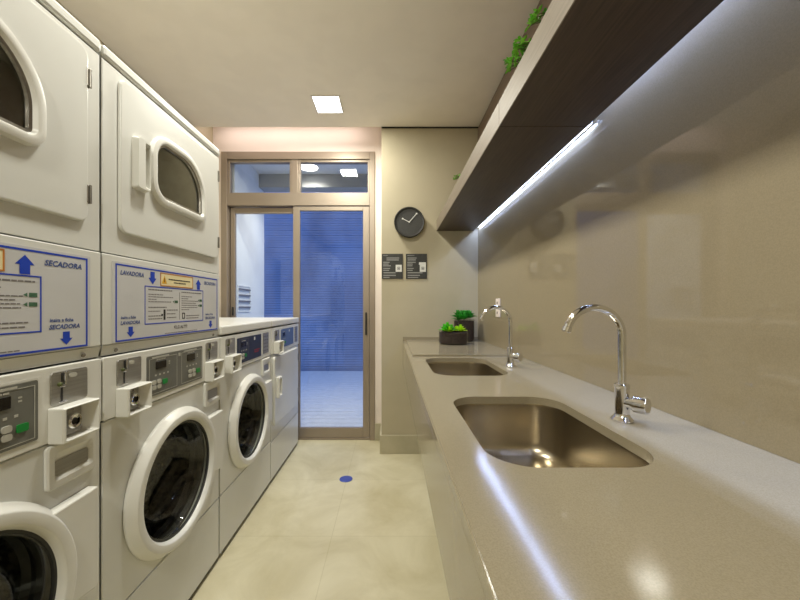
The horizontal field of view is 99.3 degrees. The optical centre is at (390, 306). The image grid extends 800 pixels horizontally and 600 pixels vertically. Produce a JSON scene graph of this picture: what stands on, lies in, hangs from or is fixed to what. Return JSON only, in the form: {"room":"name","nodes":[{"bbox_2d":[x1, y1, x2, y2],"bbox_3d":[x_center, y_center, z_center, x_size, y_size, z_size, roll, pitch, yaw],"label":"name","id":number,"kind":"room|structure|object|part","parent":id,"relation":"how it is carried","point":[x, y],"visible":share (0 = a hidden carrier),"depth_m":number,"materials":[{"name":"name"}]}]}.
{"room":"laundry","nodes":[
{"label":"laundry","id":0,"kind":"room"},
{"bbox_2d":[55,0,212,143],"bbox_3d":[-1.710,-0.245,0.630,0.100,2.970,5.260,0,0,0],"label":"wall","id":1,"kind":"structure","parent":0,"point":[207,132],"depth_m":2.66,"materials":[{"name":"beige paint"}]},
{"bbox_2d":[232,164,263,316],"bbox_3d":[-1.610,-0.110,3.640,0.220,2.800,0.760,0,0,0],"label":"wall","id":2,"kind":"structure","parent":0,"point":[249,227],"depth_m":3.60,"materials":[{"name":"white paint"}]},
{"bbox_2d":[237,284,250,311],"bbox_3d":[-1.494,-0.085,3.470,0.012,0.270,0.300,0,0,0],"label":"air vent","id":3,"kind":"object","parent":2,"relation":"in","point":[238,288],"visible":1,"depth_m":3.41,"materials":[{"name":"white metal"}]},
{"bbox_2d":[259,174,367,191],"bbox_3d":[0.250,-1.435,3.940,3.500,0.150,0.160,0,0,0],"label":"trim","id":4,"kind":"structure","parent":2,"relation":"attached to","point":[267,182],"depth_m":3.86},
{"bbox_2d":[213,127,381,423],"bbox_3d":[-0.870,-0.245,3.215,1.580,2.970,0.090,0,0,0],"label":"wall","id":5,"kind":"structure","parent":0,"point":[225,139],"depth_m":3.17,"materials":[{"name":"paint"}]},
{"bbox_2d":[221,152,374,439],"bbox_3d":[-0.865,-0.102,3.205,1.430,2.685,0.099,0,0,0],"label":"door","id":6,"kind":"structure","parent":5,"relation":"attached to","point":[295,202],"depth_m":3.17,"materials":[{"name":"beige metal"}]},
{"bbox_3d":[-1.204,0.140,3.230,0.628,2.160,0.030,0,0,0],"label":"fixed panel","id":7,"kind":"part","parent":6,"relation":"part of","materials":[{"name":"clear glass"}]},
{"bbox_3d":[-0.863,-1.220,3.203,1.325,0.310,0.055,0,0,0],"label":"transom frame","id":8,"kind":"part","parent":6,"relation":"part of","materials":[{"name":"clear glass"}]},
{"bbox_3d":[-0.558,0.139,3.191,0.713,2.158,0.034,0,0,0],"label":"sliding panel","id":9,"kind":"part","parent":6,"relation":"part of","materials":[{"name":"glass"}]},
{"bbox_3d":[-0.232,0.155,3.165,0.016,0.210,0.018,0,0,0],"label":"handle","id":10,"kind":"part","parent":6,"relation":"part of","materials":[{"name":"black metal"}]},
{"bbox_2d":[375,423,380,440],"bbox_3d":[-0.122,1.161,3.163,0.055,0.158,0.014,0,0,0],"label":"baseboard","id":11,"kind":"structure","parent":5,"relation":"attached to","point":[377,425],"depth_m":3.16,"materials":[{"name":"grey stone"}]},
{"bbox_2d":[57,0,539,126],"bbox_3d":[-0.457,-1.565,0.440,2.607,0.080,4.880,0,0,0],"label":"ceiling","id":12,"kind":"structure","parent":0,"point":[218,63],"depth_m":2.04,"materials":[{"name":"paint"}]},
{"bbox_2d":[310,95,343,112],"bbox_3d":[-0.475,-1.523,2.560,0.210,0.004,0.224,0,0,0],"label":"recessed light","id":13,"kind":"object","parent":12,"relation":"in","point":[322,103],"visible":1,"depth_m":2.54,"materials":[{"name":"white plastic"}]},
{"bbox_2d":[249,164,367,173],"bbox_3d":[0.250,-1.560,3.640,3.500,0.100,0.760,0,0,0],"label":"ceiling","id":14,"kind":"structure","parent":0,"point":[259,168],"depth_m":3.73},
{"bbox_2d":[302,164,319,171],"bbox_3d":[-0.890,-1.505,3.660,0.250,0.010,0.250,0,0,0],"label":"recessed light","id":15,"kind":"object","parent":14,"relation":"in","point":[305,167],"visible":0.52,"depth_m":3.66,"materials":[{"name":"white"}]},
{"bbox_2d":[188,440,448,599],"bbox_3d":[-0.457,1.270,0.630,2.607,0.060,5.260,0,0,0],"label":"floor","id":16,"kind":"structure","parent":0,"point":[311,534],"depth_m":1.84,"materials":[{"name":"beige stone"}]},
{"bbox_2d":[0,0,100,599],"bbox_3d":[-1.178,0.237,0.634,0.762,2.006,0.693,0,0,0],"label":"dryer","id":17,"kind":"object","parent":16,"relation":"on","point":[50,363],"visible":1,"depth_m":0.83,"materials":[{"name":"white metal"}]},
{"bbox_3d":[-0.834,0.242,0.632,0.002,0.140,0.340,0,0,0],"label":"control panel","id":18,"kind":"part","parent":17,"relation":"part of","materials":[{"name":"grey plastic"}]},
{"bbox_3d":[-0.835,-0.006,0.633,0.001,0.133,0.358,0,0,0],"label":"blue frame","id":19,"kind":"part","parent":17,"relation":"part of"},
{"bbox_3d":[-0.819,0.660,0.625,0.036,0.526,0.526,0,0,0],"label":"washer door","id":20,"kind":"part","parent":17,"relation":"part of","materials":[{"name":"white plastic"}]},
{"bbox_3d":[-0.833,-0.469,0.639,0.010,0.478,0.588,0,0,0],"label":"dryer door","id":21,"kind":"part","parent":17,"relation":"part of","materials":[{"name":"white metal"}]},
{"bbox_3d":[-0.835,-0.015,0.632,0.001,0.248,0.624,0,0,0],"label":"instruction panel","id":22,"kind":"part","parent":17,"relation":"part of","materials":[{"name":"white plastic"}]},
{"bbox_3d":[-0.854,0.632,0.634,0.030,0.591,0.691,0,0,0],"label":"panel","id":23,"kind":"part","parent":17,"relation":"part of","materials":[{"name":"white metal"}]},
{"bbox_3d":[-0.844,-0.022,0.634,0.015,0.269,0.691,0,0,0],"label":"panel","id":24,"kind":"part","parent":17,"relation":"part of","materials":[{"name":"white ceramic"}]},
{"bbox_3d":[-0.844,0.128,0.634,0.015,0.030,0.691,0,0,0],"label":"trim","id":25,"kind":"part","parent":17,"relation":"part of","materials":[{"name":"white metal"}]},
{"bbox_3d":[-1.196,-0.748,0.634,0.726,0.036,0.693,0,0,0],"label":"panel","id":26,"kind":"part","parent":17,"relation":"part of","materials":[{"name":"white metal"}]},
{"bbox_3d":[-0.833,0.203,0.882,0.003,0.083,0.100,0,0,0],"label":"coin plate","id":27,"kind":"part","parent":17,"relation":"part of","materials":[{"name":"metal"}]},
{"bbox_3d":[-0.833,0.396,0.888,0.010,0.109,0.136,0,0,0],"label":"detergent drawer","id":28,"kind":"part","parent":17,"relation":"part of","materials":[{"name":"white plastic"}]},
{"bbox_3d":[-0.825,0.291,0.873,0.004,0.070,0.063,0,0,0],"label":"lock plate","id":29,"kind":"part","parent":17,"relation":"part of","materials":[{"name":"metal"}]},
{"bbox_3d":[-0.824,0.632,0.870,0.027,0.274,0.143,0,0,0],"label":"door handle","id":30,"kind":"part","parent":17,"relation":"part of","materials":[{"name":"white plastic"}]},
{"bbox_2d":[96,44,224,599],"bbox_3d":[-1.178,0.237,1.323,0.762,2.006,0.673,0,0,0],"label":"dryer","id":31,"kind":"object","parent":16,"relation":"on","point":[161,429],"visible":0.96,"depth_m":1.21,"materials":[{"name":"white metal"}]},
{"bbox_3d":[-0.833,0.203,1.083,0.003,0.083,0.100,0,0,0],"label":"coin plate","id":32,"kind":"part","parent":31,"relation":"part of","materials":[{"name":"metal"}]},
{"bbox_3d":[-0.825,0.291,1.077,0.004,0.070,0.063,0,0,0],"label":"lock plate","id":33,"kind":"part","parent":31,"relation":"part of","materials":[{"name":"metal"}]},
{"bbox_3d":[-0.818,-0.466,1.117,0.022,0.168,0.060,0,0,0],"label":"door pull","id":34,"kind":"part","parent":31,"relation":"part of","materials":[{"name":"white plastic"}]},
{"bbox_3d":[-1.196,-0.748,1.323,0.726,0.036,0.673,0,0,0],"label":"panel","id":35,"kind":"part","parent":31,"relation":"part of","materials":[{"name":"white metal"}]},
{"bbox_3d":[-0.844,0.128,1.323,0.015,0.030,0.671,0,0,0],"label":"trim","id":36,"kind":"part","parent":31,"relation":"part of","materials":[{"name":"white metal"}]},
{"bbox_3d":[-0.854,0.632,1.323,0.030,0.591,0.671,0,0,0],"label":"panel","id":37,"kind":"part","parent":31,"relation":"part of","materials":[{"name":"white metal"}]},
{"bbox_3d":[-0.844,-0.022,1.323,0.015,0.269,0.671,0,0,0],"label":"panel","id":38,"kind":"part","parent":31,"relation":"part of","materials":[{"name":"white ceramic"}]},
{"bbox_3d":[-0.835,-0.015,1.330,0.001,0.248,0.624,0,0,0],"label":"instruction panel","id":39,"kind":"part","parent":31,"relation":"part of","materials":[{"name":"white plastic"}]},
{"bbox_3d":[-0.833,-0.469,1.337,0.010,0.478,0.588,0,0,0],"label":"dryer door","id":40,"kind":"part","parent":31,"relation":"part of","materials":[{"name":"white metal"}]},
{"bbox_3d":[-0.819,0.660,1.323,0.036,0.526,0.526,0,0,0],"label":"washer door","id":41,"kind":"part","parent":31,"relation":"part of","materials":[{"name":"white plastic"}]},
{"bbox_3d":[-0.845,1.073,1.323,0.012,0.282,0.671,0,0,0],"label":"kick panel","id":42,"kind":"part","parent":31,"relation":"part of","materials":[{"name":"white metal"}]},
{"bbox_3d":[-0.835,-0.006,1.331,0.001,0.133,0.358,0,0,0],"label":"blue frame","id":43,"kind":"part","parent":31,"relation":"part of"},
{"bbox_3d":[-0.834,0.242,1.330,0.002,0.140,0.340,0,0,0],"label":"control panel","id":44,"kind":"part","parent":31,"relation":"part of","materials":[{"name":"grey plastic"}]},
{"bbox_3d":[-0.833,0.396,1.586,0.010,0.109,0.136,0,0,0],"label":"detergent drawer","id":45,"kind":"part","parent":31,"relation":"part of","materials":[{"name":"white plastic"}]},
{"bbox_3d":[-0.833,0.203,1.580,0.003,0.083,0.100,0,0,0],"label":"coin plate","id":46,"kind":"part","parent":31,"relation":"part of","materials":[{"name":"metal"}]},
{"bbox_3d":[-0.824,0.632,1.568,0.027,0.274,0.143,0,0,0],"label":"door handle","id":47,"kind":"part","parent":31,"relation":"part of","materials":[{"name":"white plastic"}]},
{"bbox_2d":[218,321,271,553],"bbox_3d":[-1.178,0.667,2.016,0.762,1.146,0.700,0,0,0],"label":"washing machine","id":48,"kind":"object","parent":16,"relation":"on","point":[245,401],"visible":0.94,"depth_m":1.95,"materials":[{"name":"white metal"}]},
{"bbox_3d":[-0.833,0.203,1.764,0.003,0.083,0.100,0,0,0],"label":"coin plate","id":49,"kind":"part","parent":48,"relation":"part of","materials":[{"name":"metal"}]},
{"bbox_3d":[-1.195,0.117,2.016,0.728,0.046,0.700,0,0,0],"label":"panel","id":50,"kind":"part","parent":48,"relation":"part of","materials":[{"name":"white plastic"}]},
{"bbox_3d":[-0.845,1.073,2.016,0.012,0.282,0.696,0,0,0],"label":"kick panel","id":51,"kind":"part","parent":48,"relation":"part of","materials":[{"name":"white metal"}]},
{"bbox_3d":[-0.854,0.632,2.016,0.030,0.591,0.696,0,0,0],"label":"panel","id":52,"kind":"part","parent":48,"relation":"part of","materials":[{"name":"white metal"}]},
{"bbox_3d":[-0.819,0.660,2.003,0.036,0.526,0.526,0,0,0],"label":"washer door","id":53,"kind":"part","parent":48,"relation":"part of","materials":[{"name":"white plastic"}]},
{"bbox_3d":[-0.834,0.242,2.011,0.002,0.140,0.340,0,0,0],"label":"control panel","id":54,"kind":"part","parent":48,"relation":"part of","materials":[{"name":"blue plastic"}]},
{"bbox_3d":[-0.833,0.396,2.267,0.010,0.109,0.136,0,0,0],"label":"detergent drawer","id":55,"kind":"part","parent":48,"relation":"part of","materials":[{"name":"white plastic"}]},
{"bbox_3d":[-0.834,0.237,2.263,0.002,0.135,0.103,0,0,0],"label":"plate","id":56,"kind":"part","parent":48,"relation":"part of","materials":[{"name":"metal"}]},
{"bbox_3d":[-0.824,0.632,2.249,0.027,0.274,0.143,0,0,0],"label":"door handle","id":57,"kind":"part","parent":48,"relation":"part of","materials":[{"name":"white plastic"}]},
{"bbox_2d":[219,317,298,480],"bbox_3d":[-1.178,0.667,2.722,0.762,1.146,0.700,0,0,0],"label":"washing machine","id":58,"kind":"object","parent":16,"relation":"on","point":[284,357],"visible":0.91,"depth_m":2.65,"materials":[{"name":"white metal"}]},
{"bbox_3d":[-1.195,0.117,2.722,0.728,0.046,0.700,0,0,0],"label":"panel","id":59,"kind":"part","parent":58,"relation":"part of","materials":[{"name":"white plastic"}]},
{"bbox_3d":[-0.833,0.211,2.482,0.003,0.087,0.100,0,0,0],"label":"coin plate","id":60,"kind":"part","parent":58,"relation":"part of","materials":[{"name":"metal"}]},
{"bbox_3d":[-0.810,0.580,2.470,0.022,0.150,0.064,0,0,0],"label":"door pull","id":61,"kind":"part","parent":58,"relation":"part of","materials":[{"name":"white plastic"}]},
{"bbox_3d":[-0.845,1.082,2.722,0.012,0.264,0.696,0,0,0],"label":"kick panel","id":62,"kind":"part","parent":58,"relation":"part of","materials":[{"name":"white metal"}]},
{"bbox_3d":[-0.845,0.641,2.722,0.012,0.610,0.696,0,0,0],"label":"panel","id":63,"kind":"part","parent":58,"relation":"part of","materials":[{"name":"white metal"}]},
{"bbox_3d":[-0.830,0.600,2.707,0.017,0.490,0.610,0,0,0],"label":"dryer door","id":64,"kind":"part","parent":58,"relation":"part of","materials":[{"name":"white metal"}]},
{"bbox_3d":[-0.834,0.240,2.740,0.002,0.140,0.325,0,0,0],"label":"control panel","id":65,"kind":"part","parent":58,"relation":"part of","materials":[{"name":"blue plastic"}]},
{"bbox_3d":[-0.834,0.237,2.982,0.002,0.135,0.090,0,0,0],"label":"plate","id":66,"kind":"part","parent":58,"relation":"part of","materials":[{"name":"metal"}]},
{"bbox_2d":[339,476,352,481],"bbox_3d":[-0.324,1.238,2.450,0.094,0.002,0.094,0,0,0],"label":"disc","id":67,"kind":"object","parent":16,"relation":"on","point":[343,478],"visible":1,"depth_m":2.45,"materials":[{"name":"blue plastic"}]},
{"bbox_2d":[382,128,477,434],"bbox_3d":[0.334,-0.245,3.070,0.827,2.970,0.380,0,0,0],"label":"wall","id":68,"kind":"structure","parent":0,"point":[420,165],"depth_m":2.88,"materials":[{"name":"beige paint"}]},
{"bbox_2d":[382,254,402,278],"bbox_3d":[0.011,-0.344,2.876,0.178,0.212,0.007,0,0,0],"label":"sign","id":69,"kind":"object","parent":68,"relation":"attached to","point":[392,264],"visible":1,"depth_m":2.87,"materials":[{"name":"black plastic"}]},
{"bbox_2d":[380,435,419,453],"bbox_3d":[0.083,1.161,2.873,0.355,0.158,0.015,0,0,0],"label":"baseboard","id":70,"kind":"structure","parent":68,"relation":"attached to","point":[389,444],"depth_m":2.87,"materials":[{"name":"grey stone"}]},
{"bbox_2d":[394,207,423,237],"bbox_3d":[0.152,-0.708,2.852,0.254,0.254,0.056,0,0,0],"label":"wall clock","id":71,"kind":"object","parent":68,"relation":"attached to","point":[408,221],"visible":1,"depth_m":2.83,"materials":[{"name":"black plastic"}]},
{"bbox_2d":[406,254,426,278],"bbox_3d":[0.215,-0.344,2.876,0.178,0.212,0.007,0,0,0],"label":"notice board","id":72,"kind":"object","parent":68,"relation":"attached to","point":[416,264],"visible":1,"depth_m":2.87,"materials":[{"name":"black plastic"}]},
{"bbox_2d":[382,127,477,127],"bbox_3d":[0.331,-1.519,2.878,0.821,0.012,0.004,0,0,0],"label":"trim","id":73,"kind":"structure","parent":68,"relation":"attached to","point":[382,127],"depth_m":2.88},
{"bbox_3d":[-0.500,1.315,5.080,9.000,0.050,3.640,0,0,0],"label":"floor","id":74,"kind":"structure","parent":0,"visible":0},
{"bbox_2d":[264,192,367,370],"bbox_3d":[-0.800,-0.885,6.760,8.400,4.350,0.080,0,0,0],"label":"fence","id":75,"kind":"object","parent":74,"relation":"on","point":[331,242],"visible":0.19,"depth_m":6.72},
{"bbox_3d":[-0.800,-0.885,6.760,0.080,4.350,0.020,0,0,0],"label":"post","id":76,"kind":"part","parent":75,"relation":"part of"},
{"bbox_2d":[301,371,362,426],"bbox_3d":[-0.500,1.270,4.947,9.000,0.040,3.365,0,0,0],"label":"deck","id":77,"kind":"object","parent":74,"relation":"on","point":[328,398],"visible":0.09,"depth_m":4.62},
{"bbox_3d":[0.797,-0.143,0.490,0.100,2.765,4.980,0,0,0],"label":"wall","id":78,"kind":"structure","parent":0,"visible":0},
{"bbox_2d":[478,192,517,352],"bbox_3d":[0.742,-0.225,2.425,0.010,1.014,0.910,0,0,0],"label":"wall panel","id":79,"kind":"object","parent":78,"relation":"attached to","point":[498,235],"depth_m":2.33,"materials":[{"name":"beige stone"}]},
{"bbox_2d":[496,298,499,316],"bbox_3d":[0.732,0.006,2.333,0.009,0.128,0.085,0,0,0],"label":"wall socket","id":80,"kind":"object","parent":78,"relation":"attached to","point":[498,299],"visible":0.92,"depth_m":2.32,"materials":[{"name":"white plastic"}]},
{"bbox_2d":[436,102,592,230],"bbox_3d":[0.566,-0.739,2.047,0.362,0.190,1.666,0,0,0],"label":"floating shelf","id":81,"kind":"object","parent":78,"relation":"attached to","point":[503,159],"depth_m":1.58,"materials":[{"name":"brown wood"}]},
{"bbox_3d":[0.720,-0.670,2.045,0.020,0.012,1.631,0,0,0],"label":"led strip","id":82,"kind":"part","parent":81,"relation":"part of","materials":[{"name":"white plastic"}]},
{"bbox_2d":[478,0,551,139],"bbox_3d":[0.741,-1.125,0.490,0.012,0.771,4.780,0,0,0],"label":"trim","id":83,"kind":"structure","parent":78,"relation":"attached to","point":[530,32],"depth_m":2.20,"materials":[{"name":"brown wood"}]},
{"bbox_2d":[403,337,799,599],"bbox_3d":[0.423,0.378,0.940,0.646,0.249,3.879,0,0,0],"label":"countertop","id":84,"kind":"structure","parent":78,"relation":"attached to","point":[711,515],"depth_m":0.50,"materials":[{"name":"beige stone"}]},
{"bbox_2d":[438,322,467,344],"bbox_3d":[0.462,0.192,2.535,0.218,0.164,0.214,0,0,0],"label":"succulent bowl","id":85,"kind":"object","parent":84,"relation":"on","point":[449,335],"visible":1,"depth_m":2.46,"materials":[{"name":"brown ceramic"}]},
{"bbox_2d":[451,310,475,341],"bbox_3d":[0.591,0.148,2.750,0.219,0.251,0.222,0,0,0],"label":"succulent pot","id":86,"kind":"object","parent":84,"relation":"on","point":[463,314],"visible":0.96,"depth_m":2.69,"materials":[{"name":"brown ceramic"}]},
{"bbox_2d":[428,362,502,375],"bbox_3d":[0.344,0.388,1.643,0.363,0.166,0.525,0,0,0],"label":"sink","id":87,"kind":"object","parent":84,"relation":"in","point":[442,368],"visible":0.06,"depth_m":1.89,"materials":[{"name":"metal"}]},
{"bbox_2d":[479,305,522,366],"bbox_3d":[0.518,0.138,1.604,0.194,0.290,0.080,0,0,0],"label":"tap","id":88,"kind":"object","parent":84,"relation":"on","point":[511,356],"visible":1,"depth_m":1.61,"materials":[{"name":"silver metal"}]},
{"bbox_3d":[0.503,0.093,1.620,0.152,0.200,0.018,0,0,0],"label":"spout","id":89,"kind":"part","parent":88,"relation":"part of","materials":[{"name":"silver metal"}]},
{"bbox_3d":[0.591,0.235,1.588,0.040,0.040,0.033,0,0,-33],"label":"knob","id":90,"kind":"part","parent":88,"relation":"part of","materials":[{"name":"silver metal"}]},
{"bbox_2d":[456,404,648,467],"bbox_3d":[0.344,0.388,0.837,0.363,0.166,0.515,0,0,0],"label":"sink","id":91,"kind":"object","parent":84,"relation":"in","point":[529,435],"visible":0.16,"depth_m":1.05,"materials":[{"name":"metal"}]},
{"bbox_2d":[562,304,650,423],"bbox_3d":[0.523,0.138,0.830,0.194,0.290,0.080,0,0,0],"label":"tap","id":92,"kind":"object","parent":84,"relation":"on","point":[623,403],"visible":1,"depth_m":0.84,"materials":[{"name":"silver metal"}]},
{"bbox_3d":[0.508,0.093,0.846,0.152,0.200,0.018,0,0,0],"label":"spout","id":93,"kind":"part","parent":92,"relation":"part of","materials":[{"name":"silver metal"}]},
{"bbox_3d":[0.584,0.235,0.832,0.027,0.027,0.018,0,0,-33],"label":"valve stem","id":94,"kind":"part","parent":92,"relation":"part of","materials":[{"name":"silver metal"}]},
{"bbox_3d":[0.596,0.235,0.814,0.040,0.040,0.033,0,0,-33],"label":"knob","id":95,"kind":"part","parent":92,"relation":"part of","materials":[{"name":"silver metal"}]},
{"bbox_2d":[499,0,723,125],"bbox_3d":[0.566,-0.739,0.306,0.362,0.190,1.812,0,0,0],"label":"floating shelf","id":96,"kind":"object","parent":78,"relation":"attached to","point":[582,56],"visible":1,"depth_m":0.87,"materials":[{"name":"brown wood"}]},
{"bbox_2d":[503,35,531,73],"bbox_3d":[0.444,-0.735,1.033,0.172,0.137,0.136,0,0,0],"label":"trailing plant","id":97,"kind":"object","parent":96,"relation":"on","point":[516,47],"visible":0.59,"depth_m":1.03,"materials":[{"name":"green plant"}]},
{"bbox_3d":[0.434,-0.751,1.034,0.122,0.071,0.108,0,0,0],"label":"stem","id":98,"kind":"part","parent":97,"relation":"part of","materials":[{"name":"green plant"}]},
{"bbox_2d":[524,5,546,32],"bbox_3d":[0.447,-0.727,0.905,0.167,0.121,0.110,0,0,0],"label":"trailing plant","id":99,"kind":"object","parent":96,"relation":"on","point":[533,19],"visible":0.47,"depth_m":0.90,"materials":[{"name":"green plant"}]},
{"bbox_3d":[0.435,-0.747,0.901,0.114,0.062,0.053,0,0,0],"label":"stem","id":100,"kind":"part","parent":99,"relation":"part of","materials":[{"name":"green plant"}]},
{"bbox_2d":[518,0,799,463],"bbox_3d":[0.742,-0.225,1.160,0.010,1.014,1.617,0,0,0],"label":"wall panel","id":101,"kind":"object","parent":78,"relation":"attached to","point":[676,212],"depth_m":0.83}
]}

